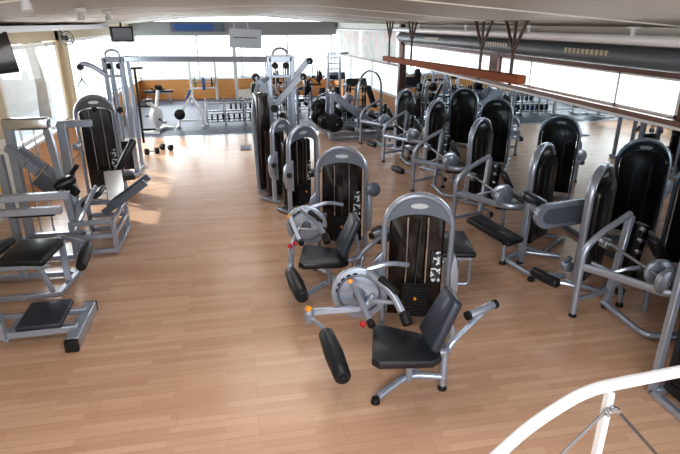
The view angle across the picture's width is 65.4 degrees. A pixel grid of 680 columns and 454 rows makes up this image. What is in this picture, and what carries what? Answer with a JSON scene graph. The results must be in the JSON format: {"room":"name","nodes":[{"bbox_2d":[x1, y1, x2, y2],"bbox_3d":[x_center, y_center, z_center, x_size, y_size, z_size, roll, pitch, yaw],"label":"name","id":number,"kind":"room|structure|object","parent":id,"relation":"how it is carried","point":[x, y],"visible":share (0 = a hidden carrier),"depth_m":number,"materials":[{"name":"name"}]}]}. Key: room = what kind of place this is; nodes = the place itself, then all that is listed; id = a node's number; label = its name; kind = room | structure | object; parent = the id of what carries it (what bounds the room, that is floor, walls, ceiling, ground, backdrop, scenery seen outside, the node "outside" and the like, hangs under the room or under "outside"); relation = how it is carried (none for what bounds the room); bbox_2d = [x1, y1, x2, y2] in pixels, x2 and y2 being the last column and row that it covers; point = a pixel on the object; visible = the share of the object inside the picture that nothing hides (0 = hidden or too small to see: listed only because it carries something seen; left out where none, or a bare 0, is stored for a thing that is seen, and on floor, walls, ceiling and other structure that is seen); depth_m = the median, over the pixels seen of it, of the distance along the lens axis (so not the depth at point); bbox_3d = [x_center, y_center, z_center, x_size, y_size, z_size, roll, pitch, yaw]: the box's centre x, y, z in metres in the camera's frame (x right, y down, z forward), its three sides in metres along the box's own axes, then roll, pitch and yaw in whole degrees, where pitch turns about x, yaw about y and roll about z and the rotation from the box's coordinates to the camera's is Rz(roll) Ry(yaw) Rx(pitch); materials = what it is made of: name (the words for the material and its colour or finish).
{"room":"gym","nodes":[
{"label":"gym","id":0,"kind":"room"},
{"bbox_2d":[0,24,138,138],"bbox_3d":[-6.009,-2.270,10.008,0.200,3.030,25.200,-4,21,-10],"label":"wall","id":1,"kind":"structure","parent":0,"point":[39,36],"depth_m":12.10,"materials":[{"name":"beige paint"}]},
{"bbox_2d":[0,137,18,222],"bbox_3d":[-5.423,-0.540,8.067,0.040,1.200,2.900,-4,21,-10],"label":"trim","id":2,"kind":"structure","parent":1,"relation":"attached to","point":[2,140],"depth_m":8.89,"materials":[{"name":"grey metal"}]},
{"bbox_2d":[0,42,68,149],"bbox_3d":[-6.096,-2.730,10.603,0.070,1.740,3.350,-4,21,-10],"label":"window","id":3,"kind":"structure","parent":1,"relation":"in","point":[44,45],"depth_m":11.52,"materials":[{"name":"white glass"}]},
{"bbox_2d":[0,24,108,32],"bbox_3d":[-5.084,-2.489,6.729,0.450,0.100,18.000,-4,21,-10],"label":"trim","id":4,"kind":"structure","parent":1,"relation":"attached to","point":[12,28],"depth_m":9.96,"materials":[{"name":"white paint"}]},
{"bbox_2d":[57,24,84,151],"bbox_3d":[-6.415,-3.272,12.648,0.100,3.000,0.340,-4,21,-10],"label":"trim","id":5,"kind":"structure","parent":1,"relation":"attached to","point":[64,48],"depth_m":12.45,"materials":[{"name":"beige paint"}]},
{"bbox_2d":[22,82,140,192],"bbox_3d":[-6.948,-3.227,15.557,0.020,0.800,13.600,-4,21,-10],"label":"trim","id":6,"kind":"structure","parent":1,"relation":"attached to","point":[43,150],"depth_m":11.37,"materials":[{"name":"orange wood"}]},
{"bbox_2d":[24,79,140,150],"bbox_3d":[-6.921,-3.630,15.407,0.160,0.050,13.600,-4,21,-10],"label":"trim","id":7,"kind":"structure","parent":1,"relation":"attached to","point":[30,146],"depth_m":10.45,"materials":[{"name":"white paint"}]},
{"bbox_2d":[67,35,134,97],"bbox_3d":[-7.403,-5.206,16.992,0.070,1.760,8.800,-4,21,-10],"label":"window","id":8,"kind":"structure","parent":1,"relation":"in","point":[83,39],"depth_m":14.72,"materials":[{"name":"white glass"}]},
{"bbox_2d":[122,15,346,23],"bbox_3d":[-3.388,-7.427,19.029,9.201,0.322,0.035,-4,21,-10],"label":"trim","id":9,"kind":"structure","parent":1,"relation":"attached to","point":[254,15],"depth_m":18.72,"materials":[{"name":"white paint"}]},
{"bbox_2d":[103,14,377,23],"bbox_3d":[-2.807,-6.331,16.188,9.201,0.322,0.035,-4,21,-10],"label":"trim","id":10,"kind":"structure","parent":1,"relation":"attached to","point":[240,14],"depth_m":16.14,"materials":[{"name":"white paint"}]},
{"bbox_2d":[125,129,373,138],"bbox_3d":[-2.404,-2.702,15.325,8.800,0.008,0.060,-4,21,-10],"label":"trim","id":11,"kind":"structure","parent":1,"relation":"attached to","point":[362,129],"depth_m":15.07,"materials":[{"name":"metal"}]},
{"bbox_2d":[261,34,305,34],"bbox_3d":[-4.275,-6.970,22.189,8.500,3.030,0.200,-4,21,-10],"label":"wall","id":12,"kind":"structure","parent":0,"point":[261,34],"depth_m":22.07,"materials":[{"name":"white paint"}]},
{"bbox_2d":[170,22,222,31],"bbox_3d":[-5.605,-7.825,20.752,2.000,0.340,0.090,-4,21,-10],"label":"wall screen","id":13,"kind":"object","parent":12,"relation":"attached to","point":[174,26],"visible":1,"depth_m":20.71,"materials":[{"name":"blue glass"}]},
{"bbox_2d":[128,22,335,34],"bbox_3d":[-4.200,-8.009,21.367,8.100,0.460,0.600,-4,21,-10],"label":"trim","id":14,"kind":"structure","parent":12,"relation":"attached to","point":[143,28],"depth_m":21.21,"materials":[{"name":"grey paint"}]},
{"bbox_2d":[134,34,331,78],"bbox_3d":[-4.266,-7.120,22.078,8.000,1.710,0.070,-4,21,-10],"label":"window","id":15,"kind":"structure","parent":12,"relation":"in","point":[199,76],"depth_m":21.95,"materials":[{"name":"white glass"}]},
{"bbox_2d":[140,76,326,80],"bbox_3d":[-4.250,-6.276,22.320,8.100,0.050,0.120,-4,21,-10],"label":"trim","id":16,"kind":"structure","parent":12,"relation":"attached to","point":[322,76],"depth_m":21.96,"materials":[{"name":"white paint"}]},
{"bbox_2d":[139,77,332,99],"bbox_3d":[-4.252,-5.887,22.480,8.100,0.800,0.040,-4,21,-10],"label":"trim","id":17,"kind":"structure","parent":12,"relation":"attached to","point":[226,87],"depth_m":22.23,"materials":[{"name":"orange wood"}]},
{"bbox_2d":[239,89,251,96],"bbox_3d":[-2.813,-4.116,16.278,0.550,0.220,0.050,-6,22,-15],"label":"notice board","id":18,"kind":"object","parent":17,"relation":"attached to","point":[242,92],"visible":0.58,"depth_m":16.23,"materials":[{"name":"white paper"}]},
{"bbox_2d":[0,96,679,453],"bbox_3d":[-1.626,-1.184,11.541,10.000,0.100,25.600,-4,21,-10],"label":"floor","id":19,"kind":"structure","parent":0,"point":[198,340],"depth_m":5.28,"materials":[{"name":"laminate"}]},
{"bbox_2d":[0,191,92,302],"bbox_3d":[-3.802,0.255,6.086,1.826,1.102,0.881,-4,21,-10],"label":"machine","id":20,"kind":"object","parent":19,"relation":"on","point":[26,254],"visible":1,"depth_m":6.17,"materials":[{"name":"black metal"}]},
{"bbox_2d":[0,237,15,254],"bbox_3d":[-4.049,0.283,6.156,0.350,0.183,0.500,-1,21,-3],"label":"cushion","id":21,"kind":"object","parent":20,"relation":"on","point":[5,244],"depth_m":6.21,"materials":[{"name":"black leather"}]},
{"bbox_2d":[0,239,63,265],"bbox_3d":[-3.565,0.294,6.128,0.520,0.133,0.560,-1,21,-3],"label":"seat cushion","id":22,"kind":"object","parent":20,"relation":"on","point":[26,252],"depth_m":6.06,"materials":[{"name":"black leather"}]},
{"bbox_2d":[0,117,92,260],"bbox_3d":[-4.128,-0.530,7.215,1.125,1.765,1.015,-4,21,-10],"label":"machine","id":23,"kind":"object","parent":19,"relation":"on","point":[20,158],"visible":0.77,"depth_m":7.32,"materials":[{"name":"silver metal"}]},
{"bbox_2d":[0,299,97,352],"bbox_3d":[-3.419,0.808,5.282,1.624,0.690,0.830,-4,21,-10],"label":"machine","id":24,"kind":"object","parent":19,"relation":"on","point":[43,318],"visible":1,"depth_m":5.32,"materials":[{"name":"silver metal"}]},
{"bbox_2d":[53,119,150,253],"bbox_3d":[-3.535,-0.664,7.819,1.410,1.570,1.825,-4,21,-10],"label":"machine","id":25,"kind":"object","parent":19,"relation":"on","point":[117,195],"visible":0.94,"depth_m":7.92,"materials":[{"name":"silver metal"}]},
{"bbox_2d":[73,94,135,193],"bbox_3d":[-4.184,-1.409,9.422,0.830,1.815,1.090,-9,23,-23],"label":"machine","id":26,"kind":"object","parent":19,"relation":"on","point":[99,142],"visible":0.74,"depth_m":9.56,"materials":[{"name":"silver metal"}]},
{"bbox_2d":[144,147,159,154],"bbox_3d":[-4.584,-1.849,12.917,0.340,0.149,0.149,-12,24,-29],"label":"dumbbell","id":27,"kind":"object","parent":19,"relation":"on","point":[156,150],"visible":1,"depth_m":12.89,"materials":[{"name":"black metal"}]},
{"bbox_2d":[142,85,173,133],"bbox_3d":[-5.360,-3.422,15.388,0.500,1.286,1.035,3,21,9],"label":"bike","id":28,"kind":"object","parent":19,"relation":"on","point":[155,115],"visible":0.98,"depth_m":15.38,"materials":[{"name":"white paint"}]},
{"bbox_2d":[143,89,172,102],"bbox_3d":[-7.231,-5.223,21.167,1.150,0.475,0.500,-5,22,-14],"label":"bench","id":29,"kind":"object","parent":19,"relation":"on","point":[168,90],"visible":0.75,"depth_m":21.05,"materials":[{"name":"black plastic"}]},
{"bbox_2d":[159,144,173,150],"bbox_3d":[-4.364,-2.011,13.336,0.340,0.149,0.149,7,22,18],"label":"dumbbell","id":30,"kind":"object","parent":19,"relation":"on","point":[161,146],"visible":1,"depth_m":13.30,"materials":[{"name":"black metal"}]},
{"bbox_2d":[174,89,204,128],"bbox_3d":[-4.593,-3.614,16.107,0.854,1.127,0.600,-4,21,-10],"label":"rack","id":31,"kind":"object","parent":19,"relation":"on","point":[179,114],"visible":1,"depth_m":16.02,"materials":[{"name":"white metal"}]},
{"bbox_2d":[76,47,320,193],"bbox_3d":[-2.636,-2.256,10.588,4.662,2.577,1.680,7,22,16],"label":"cable crossover","id":32,"kind":"object","parent":19,"relation":"on","point":[263,108],"visible":0.7,"depth_m":10.04,"materials":[{"name":"silver metal"}]},
{"bbox_2d":[188,62,218,103],"bbox_3d":[-5.435,-5.786,21.099,1.070,1.595,0.800,-4,21,-10],"label":"machine","id":33,"kind":"object","parent":19,"relation":"on","point":[203,82],"visible":0.83,"depth_m":20.99,"materials":[{"name":"white paint"}]},
{"bbox_2d":[204,97,252,126],"bbox_3d":[-3.365,-3.643,16.559,1.620,0.845,0.700,-6,22,-15],"label":"dumbbell rack","id":34,"kind":"object","parent":19,"relation":"on","point":[243,106],"visible":0.8,"depth_m":16.44,"materials":[{"name":"metal"}]},
{"bbox_2d":[232,47,238,98],"bbox_3d":[-4.300,-6.706,21.685,0.140,2.900,0.140,-4,21,-10],"label":"column","id":35,"kind":"structure","parent":19,"relation":"on","point":[233,49],"depth_m":21.81,"materials":[{"name":"white paint"}]},
{"bbox_2d":[241,145,250,149],"bbox_3d":[-2.411,-2.031,13.564,0.260,0.020,0.500,-4,21,-10],"label":"floor grate","id":36,"kind":"object","parent":19,"relation":"on","point":[243,147],"visible":1,"depth_m":13.53,"materials":[{"name":"silver metal"}]},
{"bbox_2d":[261,118,290,202],"bbox_3d":[-1.076,-1.293,9.600,0.621,1.460,1.274,3,21,9],"label":"tower","id":37,"kind":"object","parent":19,"relation":"on","point":[273,138],"visible":0.71,"depth_m":9.22,"materials":[{"name":"silver metal"}]},
{"bbox_2d":[247,80,313,124],"bbox_3d":[-1.828,-3.682,15.933,1.600,1.379,1.646,9,23,21],"label":"press","id":38,"kind":"object","parent":19,"relation":"on","point":[306,89],"visible":0.52,"depth_m":16.02,"materials":[{"name":"black metal"}]},
{"bbox_2d":[273,94,310,119],"bbox_3d":[-1.612,-3.986,17.529,1.250,0.786,0.550,-4,21,-10],"label":"dumbbell rack","id":39,"kind":"object","parent":19,"relation":"on","point":[308,96],"visible":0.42,"depth_m":17.53,"materials":[{"name":"silver metal"}]},
{"bbox_2d":[273,70,321,112],"bbox_3d":[-1.623,-5.002,19.352,1.600,1.379,1.646,12,24,28],"label":"press","id":40,"kind":"object","parent":19,"relation":"on","point":[318,76],"visible":0.62,"depth_m":19.29,"materials":[{"name":"black metal"}]},
{"bbox_2d":[276,124,321,213],"bbox_3d":[-0.608,-1.083,9.056,0.682,1.460,1.450,7,22,19],"label":"tower","id":41,"kind":"object","parent":19,"relation":"on","point":[297,172],"visible":0.91,"depth_m":8.76,"materials":[{"name":"silver metal"}]},
{"bbox_2d":[318,87,340,116],"bbox_3d":[-0.334,-3.670,16.193,0.640,1.170,0.560,-12,24,-29],"label":"tree","id":42,"kind":"object","parent":19,"relation":"on","point":[337,111],"visible":0.29,"depth_m":16.06,"materials":[{"name":"metal"}]},
{"bbox_2d":[317,72,345,99],"bbox_3d":[-0.380,-5.452,20.625,0.750,1.223,1.700,-7,22,-17],"label":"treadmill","id":43,"kind":"object","parent":19,"relation":"on","point":[343,76],"visible":0.48,"depth_m":19.81,"materials":[{"name":"black metal"}]},
{"bbox_2d":[285,146,389,302],"bbox_3d":[-0.026,-0.065,6.446,1.380,1.480,2.443,1,21,2],"label":"machine","id":44,"kind":"object","parent":19,"relation":"on","point":[339,220],"visible":0.91,"depth_m":6.88,"materials":[{"name":"silver metal"}]},
{"bbox_2d":[326,52,348,123],"bbox_3d":[-0.011,-4.463,16.933,0.696,2.125,1.650,-8,22,-19],"label":"rack","id":45,"kind":"object","parent":19,"relation":"on","point":[335,53],"visible":0.53,"depth_m":16.85,"materials":[{"name":"silver metal"}]},
{"bbox_2d":[311,90,381,139],"bbox_3d":[0.270,-3.060,14.448,2.113,1.288,1.156,-4,21,-10],"label":"press","id":46,"kind":"object","parent":19,"relation":"on","point":[325,119],"visible":0.85,"depth_m":14.33,"materials":[{"name":"silver metal"}]},
{"bbox_2d":[341,78,366,115],"bbox_3d":[0.315,-4.620,18.469,0.750,1.223,1.700,-7,22,-17],"label":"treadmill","id":47,"kind":"object","parent":19,"relation":"on","point":[351,81],"visible":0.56,"depth_m":17.60,"materials":[{"name":"black plastic"}]},
{"bbox_2d":[346,85,365,122],"bbox_3d":[0.515,-3.930,16.866,0.640,1.170,0.560,0,21,-1],"label":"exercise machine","id":48,"kind":"object","parent":19,"relation":"on","point":[363,98],"visible":0.56,"depth_m":16.74,"materials":[{"name":"metal"}]},
{"bbox_2d":[354,70,381,130],"bbox_3d":[0.903,-3.735,15.606,0.900,1.724,0.900,-12,24,-29],"label":"machine","id":49,"kind":"object","parent":19,"relation":"on","point":[368,87],"visible":0.55,"depth_m":15.47,"materials":[{"name":"metal"}]},
{"bbox_2d":[346,89,421,150],"bbox_3d":[1.093,-2.861,13.692,1.994,1.480,0.874,19,28,40],"label":"machine","id":50,"kind":"object","parent":19,"relation":"on","point":[404,100],"visible":0.79,"depth_m":13.31,"materials":[{"name":"silver metal"}]},
{"bbox_2d":[304,192,499,405],"bbox_3d":[0.531,0.550,4.853,1.746,1.480,1.794,2,21,4],"label":"machine","id":51,"kind":"object","parent":19,"relation":"on","point":[412,286],"visible":1,"depth_m":5.01,"materials":[{"name":"silver metal"}]},
{"bbox_2d":[366,99,447,170],"bbox_3d":[1.551,-2.170,11.902,1.994,1.480,0.874,19,28,40],"label":"machine","id":52,"kind":"object","parent":19,"relation":"on","point":[436,113],"visible":0.9,"depth_m":11.52,"materials":[{"name":"silver metal"}]},
{"bbox_2d":[391,117,493,205],"bbox_3d":[1.930,-1.339,9.747,1.994,1.480,0.874,19,28,40],"label":"machine","id":53,"kind":"object","parent":19,"relation":"on","point":[480,138],"visible":0.92,"depth_m":9.39,"materials":[{"name":"silver metal"}]},
{"bbox_2d":[442,231,475,284],"bbox_3d":[1.400,0.387,6.699,0.460,0.455,0.740,0,21,1],"label":"bench","id":54,"kind":"object","parent":19,"relation":"on","point":[463,249],"visible":0.47,"depth_m":6.43,"materials":[{"name":"black leather"}]},
{"bbox_2d":[448,142,564,251],"bbox_3d":[2.287,-0.608,7.854,1.994,1.480,0.874,19,28,40],"label":"machine","id":55,"kind":"object","parent":19,"relation":"on","point":[542,172],"visible":0.78,"depth_m":7.54,"materials":[{"name":"silver metal"}]},
{"bbox_2d":[466,163,616,291],"bbox_3d":[2.547,-0.171,6.720,1.921,1.480,0.928,18,28,39],"label":"machine","id":56,"kind":"object","parent":19,"relation":"on","point":[593,211],"visible":0.83,"depth_m":6.37,"materials":[{"name":"silver metal"}]},
{"bbox_2d":[489,365,679,453],"bbox_3d":[1.099,1.364,2.593,2.521,1.587,0.076,-4,21,-10],"label":"stair handrail","id":57,"kind":"object","parent":19,"relation":"on","point":[607,386],"visible":1,"depth_m":2.37,"materials":[{"name":"white metal"}]},
{"bbox_2d":[530,211,677,339],"bbox_3d":[3.095,0.322,5.443,1.994,1.480,0.874,19,28,40],"label":"machine","id":58,"kind":"object","parent":19,"relation":"on","point":[658,277],"visible":0.94,"depth_m":5.54,"materials":[{"name":"silver metal"}]},
{"bbox_2d":[647,261,679,420],"bbox_3d":[3.075,0.627,4.013,0.735,1.920,0.660,-4,21,-10],"label":"exercise machine","id":59,"kind":"object","parent":19,"relation":"on","point":[672,386],"visible":0.75,"depth_m":4.34,"materials":[{"name":"silver metal"}]},
{"bbox_2d":[0,0,679,27],"bbox_3d":[-1.598,-4.126,10.248,9.200,0.460,25.300,-4,21,-10],"label":"ceiling","id":60,"kind":"structure","parent":0,"point":[667,12],"depth_m":6.46,"materials":[{"name":"white paint"}]},
{"bbox_2d":[0,32,19,73],"bbox_3d":[-5.152,-2.564,7.756,0.165,0.661,1.020,2,21,5],"label":"television","id":61,"kind":"object","parent":60,"relation":"hanging from","point":[8,63],"visible":1,"depth_m":8.07,"materials":[{"name":"black plastic"}]},
{"bbox_2d":[20,0,33,12],"bbox_3d":[-2.345,-1.680,3.946,0.140,0.157,0.140,-4,21,-10],"label":"ceiling spotlight","id":62,"kind":"object","parent":60,"relation":"attached to","point":[26,6],"visible":1,"depth_m":3.92,"materials":[{"name":"white paint"}]},
{"bbox_2d":[58,24,73,45],"bbox_3d":[-6.035,-4.205,11.574,0.360,0.453,0.300,16,26,36],"label":"wall fan","id":63,"kind":"object","parent":60,"relation":"attached to","point":[65,38],"visible":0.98,"depth_m":11.54,"materials":[{"name":"silver metal"}]},
{"bbox_2d":[73,7,85,19],"bbox_3d":[-3.193,-2.624,6.518,0.140,0.157,0.140,-4,21,-10],"label":"ceiling spotlight","id":64,"kind":"object","parent":60,"relation":"attached to","point":[80,15],"visible":0.77,"depth_m":6.49,"materials":[{"name":"white paint"}]},
{"bbox_2d":[102,10,111,21],"bbox_3d":[-3.541,-3.214,8.075,0.140,0.157,0.140,-4,21,-10],"label":"ceiling spotlight","id":65,"kind":"object","parent":60,"relation":"attached to","point":[107,17],"visible":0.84,"depth_m":8.04,"materials":[{"name":"white paint"}]},
{"bbox_2d":[109,22,133,41],"bbox_3d":[-6.420,-5.724,15.569,0.620,0.530,0.410,-10,23,-24],"label":"monitor","id":66,"kind":"object","parent":60,"relation":"hanging from","point":[120,33],"visible":1,"depth_m":15.43,"materials":[{"name":"black plastic"}]},
{"bbox_2d":[229,16,260,48],"bbox_3d":[-3.147,-6.454,17.596,1.080,1.027,0.035,-4,21,-10],"label":"sign","id":67,"kind":"object","parent":60,"relation":"hanging from","point":[239,38],"visible":1,"depth_m":17.65,"materials":[{"name":"silver metal"}]},
{"bbox_2d":[383,20,528,84],"bbox_3d":[1.854,-3.560,10.517,0.150,1.019,7.102,-4,21,-10],"label":"beam","id":68,"kind":"structure","parent":60,"relation":"hanging from","point":[510,78],"depth_m":8.52,"materials":[{"name":"brown wood"}]},
{"bbox_2d":[392,24,679,47],"bbox_3d":[3.053,-2.786,7.624,0.120,0.200,16.800,-4,21,-10],"label":"ceiling pipe","id":69,"kind":"object","parent":60,"relation":"attached to","point":[673,41],"visible":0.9,"depth_m":6.98,"materials":[{"name":"white metal"}]},
{"bbox_2d":[336,23,398,97],"bbox_3d":[0.855,-5.919,19.506,0.200,3.000,7.632,-6,22,-15],"label":"wall","id":70,"kind":"structure","parent":0,"point":[338,25],"depth_m":18.62,"materials":[{"name":"white paint"}]},
{"bbox_2d":[333,79,395,122],"bbox_3d":[0.740,-4.881,19.872,0.040,0.800,7.632,-6,22,-15],"label":"trim","id":71,"kind":"structure","parent":70,"relation":"attached to","point":[390,101],"depth_m":18.26,"materials":[{"name":"orange wood"}]},
{"bbox_2d":[332,28,397,96],"bbox_3d":[0.766,-6.199,19.371,0.155,1.980,7.632,-6,22,-15],"label":"window","id":72,"kind":"structure","parent":70,"relation":"in","point":[372,63],"depth_m":18.53,"materials":[{"name":"white metal"}]},
{"bbox_2d":[333,28,359,56],"bbox_3d":[0.205,-7.274,20.784,0.059,0.950,3.587,-6,22,-15],"label":"roller blind","id":73,"kind":"object","parent":72,"relation":"attached to","point":[344,40],"visible":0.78,"depth_m":20.53,"materials":[{"name":"white fabric"}]},
{"bbox_2d":[361,29,396,63],"bbox_3d":[1.230,-5.994,17.465,0.059,0.950,3.358,-6,22,-15],"label":"roller blind","id":74,"kind":"object","parent":72,"relation":"attached to","point":[374,42],"visible":0.85,"depth_m":17.45,"materials":[{"name":"white fabric"}]},
{"bbox_2d":[405,25,679,48],"bbox_3d":[3.553,-1.520,8.051,0.200,3.040,17.500,-4,21,-10],"label":"wall","id":75,"kind":"structure","parent":0,"point":[612,30],"depth_m":7.61,"materials":[{"name":"white paint"}]},
{"bbox_2d":[67,12,414,24],"bbox_3d":[-2.226,-5.235,13.347,9.201,0.322,0.035,-4,21,-10],"label":"trim","id":76,"kind":"structure","parent":75,"relation":"attached to","point":[264,12],"depth_m":13.15,"materials":[{"name":"white paint"}]},
{"bbox_2d":[25,10,462,25],"bbox_3d":[-1.645,-4.139,10.506,9.201,0.322,0.035,-4,21,-10],"label":"trim","id":77,"kind":"structure","parent":75,"relation":"attached to","point":[213,10],"depth_m":10.37,"materials":[{"name":"white paint"}]},
{"bbox_2d":[0,5,543,26],"bbox_3d":[-1.064,-3.042,7.665,9.201,0.322,0.035,-4,21,-10],"label":"trim","id":78,"kind":"structure","parent":75,"relation":"attached to","point":[248,5],"depth_m":7.58,"materials":[{"name":"white paint"}]},
{"bbox_2d":[0,0,679,26],"bbox_3d":[-0.483,-1.946,4.824,9.201,0.322,0.035,-4,21,-10],"label":"trim","id":79,"kind":"structure","parent":75,"relation":"attached to","point":[9,0],"depth_m":5.22,"materials":[{"name":"white paint"}]},
{"bbox_2d":[397,24,404,94],"bbox_3d":[1.823,-4.479,15.831,0.170,2.960,0.200,-4,21,-10],"label":"trim","id":80,"kind":"structure","parent":75,"relation":"attached to","point":[401,50],"depth_m":15.64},
{"bbox_2d":[404,45,489,63],"bbox_3d":[2.449,-4.099,12.859,0.070,0.450,5.650,-4,21,-10],"label":"window","id":81,"kind":"structure","parent":75,"relation":"in","point":[406,46],"depth_m":12.85,"materials":[{"name":"white metal"}]},
{"bbox_2d":[489,52,501,71],"bbox_3d":[2.971,-3.042,10.105,0.120,0.560,0.340,-4,21,-10],"label":"trim","id":82,"kind":"structure","parent":75,"relation":"attached to","point":[495,60],"depth_m":10.00,"materials":[{"name":"brown wood"}]},
{"bbox_2d":[397,32,679,73],"bbox_3d":[3.238,-2.589,7.793,0.260,0.256,16.100,-4,21,-10],"label":"air duct","id":83,"kind":"object","parent":75,"relation":"attached to","point":[646,58],"visible":0.94,"depth_m":7.29,"materials":[{"name":"grey metal"}]},
{"bbox_2d":[424,37,438,40],"bbox_3d":[2.156,-4.430,12.480,0.020,0.070,0.950,-4,21,-10],"label":"vent grille","id":84,"kind":"object","parent":83,"relation":"attached to","point":[425,38],"depth_m":12.46,"materials":[{"name":"beige metal"}]},
{"bbox_2d":[485,41,508,46],"bbox_3d":[2.774,-3.263,9.456,0.020,0.070,0.950,-4,21,-10],"label":"vent grille","id":85,"kind":"object","parent":83,"relation":"attached to","point":[488,43],"depth_m":9.40,"materials":[{"name":"beige metal"}]},
{"bbox_2d":[563,47,607,55],"bbox_3d":[3.261,-2.344,7.074,0.020,0.070,0.950,-4,21,-10],"label":"vent grille","id":86,"kind":"object","parent":83,"relation":"attached to","point":[568,51],"depth_m":7.05,"materials":[{"name":"beige metal"}]},
{"bbox_2d":[402,65,679,271],"bbox_3d":[3.120,-1.579,9.773,0.040,1.910,13.660,-4,21,-10],"label":"wall mirror","id":87,"kind":"object","parent":75,"relation":"attached to","point":[644,155],"visible":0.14,"depth_m":7.93,"materials":[{"name":"clear glass"}]},
{"bbox_2d":[403,42,679,78],"bbox_3d":[2.817,-3.556,10.716,0.080,0.100,10.700,-4,21,-10],"label":"trim","id":88,"kind":"structure","parent":75,"relation":"attached to","point":[563,62],"depth_m":7.61,"materials":[{"name":"brown wood"}]},
{"bbox_2d":[431,69,679,127],"bbox_3d":[3.078,-2.526,9.476,0.160,0.060,14.000,-4,21,-10],"label":"trim","id":89,"kind":"structure","parent":75,"relation":"attached to","point":[673,122],"depth_m":7.29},
{"bbox_2d":[500,57,679,118],"bbox_3d":[3.451,-2.207,7.956,0.070,0.450,4.350,-4,21,-10],"label":"window","id":90,"kind":"structure","parent":75,"relation":"in","point":[621,77],"depth_m":7.02,"materials":[{"name":"white metal"}]},
{"bbox_2d":[676,104,679,119],"bbox_3d":[4.465,-0.242,2.849,0.060,0.520,6.720,-4,21,-10],"label":"trim","id":91,"kind":"structure","parent":75,"relation":"attached to","point":[678,113],"depth_m":5.96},
{"label":"outside","id":92,"kind":"structure","parent":0,"visible":0},
{"bbox_2d":[15,51,679,143],"bbox_3d":[-3.748,-3.947,19.535,90.000,0.100,90.000,-4,21,-10],"label":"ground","id":93,"kind":"structure","parent":92,"point":[644,92],"depth_m":36.75,"materials":[{"name":"white"}]},
{"bbox_2d":[0,66,52,117],"bbox_3d":[-10.678,-1.972,12.332,0.300,1.700,24.000,-4,21,-10],"label":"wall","id":94,"kind":"structure","parent":93,"relation":"on","point":[19,88],"depth_m":20.23,"materials":[{"name":"white paint"}]},
{"bbox_2d":[21,38,73,117],"bbox_3d":[-10.963,-6.425,18.532,4.042,5.262,3.599,-4,21,-10],"label":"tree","id":95,"kind":"object","parent":93,"relation":"on","point":[41,87],"visible":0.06,"depth_m":19.13,"materials":[{"name":"white"}]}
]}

